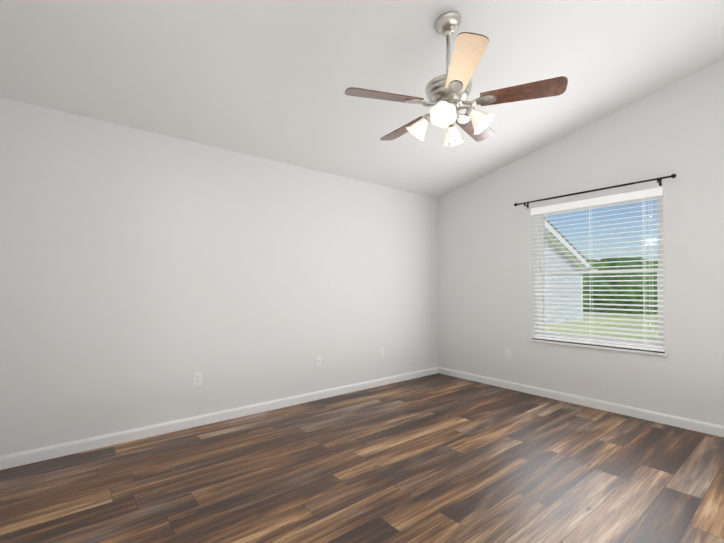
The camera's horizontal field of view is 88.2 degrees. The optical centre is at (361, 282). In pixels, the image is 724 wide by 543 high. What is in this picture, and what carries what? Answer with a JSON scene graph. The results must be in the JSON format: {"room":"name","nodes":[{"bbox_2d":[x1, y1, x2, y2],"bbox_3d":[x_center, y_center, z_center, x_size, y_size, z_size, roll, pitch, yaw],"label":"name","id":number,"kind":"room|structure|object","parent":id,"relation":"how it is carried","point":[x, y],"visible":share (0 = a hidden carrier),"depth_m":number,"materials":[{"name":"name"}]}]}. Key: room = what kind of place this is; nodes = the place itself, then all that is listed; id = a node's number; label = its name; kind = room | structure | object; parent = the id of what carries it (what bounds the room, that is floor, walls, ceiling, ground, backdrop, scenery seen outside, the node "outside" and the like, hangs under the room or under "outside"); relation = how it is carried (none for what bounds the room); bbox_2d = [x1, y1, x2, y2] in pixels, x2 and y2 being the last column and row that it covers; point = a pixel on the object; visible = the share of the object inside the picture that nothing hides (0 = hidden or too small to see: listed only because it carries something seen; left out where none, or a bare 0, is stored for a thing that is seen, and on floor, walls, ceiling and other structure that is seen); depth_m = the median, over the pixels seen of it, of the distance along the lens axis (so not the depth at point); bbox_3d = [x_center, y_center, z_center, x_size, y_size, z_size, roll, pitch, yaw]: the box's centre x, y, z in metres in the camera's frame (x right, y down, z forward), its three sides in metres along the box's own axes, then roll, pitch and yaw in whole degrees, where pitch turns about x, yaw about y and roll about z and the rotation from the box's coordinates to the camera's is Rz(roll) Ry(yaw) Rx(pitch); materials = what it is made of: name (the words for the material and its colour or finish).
{"room":"empty bedroom","nodes":[
{"label":"empty bedroom","id":0,"kind":"room"},
{"bbox_2d":[0,97,437,455],"bbox_3d":[-1.338,-0.019,3.386,6.494,2.512,0.120,1,-1,-39],"label":"wall","id":1,"kind":"structure","parent":0,"point":[145,276],"depth_m":3.15,"materials":[{"name":"white paint"}]},
{"bbox_2d":[193,372,201,385],"bbox_3d":[-1.420,0.830,3.226,0.070,0.115,0.008,1,-1,-39],"label":"electrical outlet","id":2,"kind":"object","parent":1,"relation":"attached to","point":[197,378],"visible":1,"depth_m":3.22,"materials":[{"name":"white plastic"}]},
{"bbox_2d":[0,367,437,469],"bbox_3d":[-0.685,1.199,3.812,4.521,0.088,0.014,1,-1,-39],"label":"baseboard","id":3,"kind":"structure","parent":1,"relation":"attached to","point":[47,453],"depth_m":3.13,"materials":[{"name":"white wood"}]},
{"bbox_2d":[315,355,320,366],"bbox_3d":[-0.464,0.838,3.995,0.070,0.115,0.016,1,-1,-39],"label":"outlet","id":4,"kind":"object","parent":1,"relation":"attached to","point":[317,361],"visible":1,"depth_m":3.99,"materials":[{"name":"white plastic"}]},
{"bbox_2d":[379,347,382,356],"bbox_3d":[0.236,0.849,4.568,0.070,0.115,0.008,1,-1,-39],"label":"electrical outlet","id":5,"kind":"object","parent":1,"relation":"attached to","point":[381,352],"visible":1,"depth_m":4.57,"materials":[{"name":"white plastic"}]},
{"bbox_2d":[0,373,723,542],"bbox_3d":[0.183,1.242,1.492,6.494,0.060,4.952,1,-1,-39],"label":"floor","id":6,"kind":"structure","parent":0,"point":[438,458],"depth_m":2.32,"materials":[{"name":"brown wood"}]},
{"bbox_2d":[0,0,723,198],"bbox_3d":[0.573,-1.680,2.363,4.841,0.950,4.152,1,-1,-39],"label":"ceiling","id":7,"kind":"structure","parent":0,"point":[273,80],"depth_m":2.61,"materials":[{"name":"white paint"}]},
{"bbox_2d":[345,11,567,146],"bbox_3d":[0.527,-1.231,2.354,1.254,0.809,1.234,1,-1,-39],"label":"ceiling fan","id":8,"kind":"object","parent":7,"relation":"hanging from","point":[447,93],"visible":1,"depth_m":2.20,"materials":[{"name":"brown wood"}]},
{"bbox_2d":[438,58,723,425],"bbox_3d":[2.414,-0.407,3.760,0.200,3.298,4.032,1,-1,-39],"label":"wall","id":9,"kind":"structure","parent":0,"point":[486,275],"depth_m":3.61,"materials":[{"name":"white paint"}]},
{"bbox_2d":[505,349,510,359],"bbox_3d":[1.728,0.847,4.423,0.008,0.115,0.070,1,-1,-39],"label":"electrical outlet","id":10,"kind":"object","parent":9,"relation":"attached to","point":[507,354],"visible":1,"depth_m":4.42,"materials":[{"name":"white plastic"}]},
{"bbox_2d":[438,367,723,436],"bbox_3d":[2.293,1.198,3.717,0.014,0.088,3.912,1,-1,-39],"label":"baseboard","id":11,"kind":"structure","parent":9,"relation":"attached to","point":[690,424],"depth_m":3.66,"materials":[{"name":"white wood"}]},
{"bbox_2d":[514,174,676,207],"bbox_3d":[2.232,-0.888,3.757,0.094,0.069,1.459,1,-1,-39],"label":"curtain rod","id":12,"kind":"object","parent":9,"relation":"attached to","point":[659,180],"visible":1,"depth_m":3.59,"materials":[{"name":"black metal"}]},
{"bbox_2d":[528,339,667,356],"bbox_3d":[2.319,0.639,3.780,0.153,0.022,1.250,1,-1,-39],"label":"window sill","id":13,"kind":"structure","parent":9,"relation":"attached to","point":[606,348],"depth_m":3.65,"materials":[{"name":"wood"}]},
{"bbox_2d":[535,195,664,348],"bbox_3d":[2.404,-0.110,3.859,0.065,1.477,1.200,1,-1,-39],"label":"window","id":14,"kind":"structure","parent":9,"relation":"in","point":[542,222],"depth_m":3.82,"materials":[{"name":"white plastic"}]},
{"bbox_2d":[531,187,664,351],"bbox_3d":[2.318,-0.113,3.789,0.086,1.469,1.194,1,-1,-39],"label":"window blind","id":15,"kind":"object","parent":14,"relation":"attached to","point":[646,193],"visible":0.94,"depth_m":3.71,"materials":[{"name":"white plastic"}]},
{"label":"outside","id":16,"kind":"structure","parent":0,"visible":0},
{"bbox_2d":[544,313,657,340],"bbox_3d":[32.898,2.404,58.083,115.596,0.200,130.000,1,-1,-39],"label":"ground","id":17,"kind":"structure","parent":16,"point":[614,325],"depth_m":14.64,"materials":[{"name":"green plant"}]},
{"bbox_2d":[544,217,592,324],"bbox_3d":[2.293,-1.168,16.770,14.970,6.016,9.320,1,-1,-39],"label":"house","id":18,"kind":"structure","parent":17,"relation":"on","point":[556,236],"depth_m":16.33,"materials":[{"name":"grey"}]},
{"bbox_2d":[583,257,657,313],"bbox_3d":[15.808,0.753,23.956,21.752,5.108,5.265,0,-1,8],"label":"hedge","id":19,"kind":"object","parent":17,"relation":"on","point":[621,287],"depth_m":21.86,"materials":[{"name":"green plant"}]}
]}

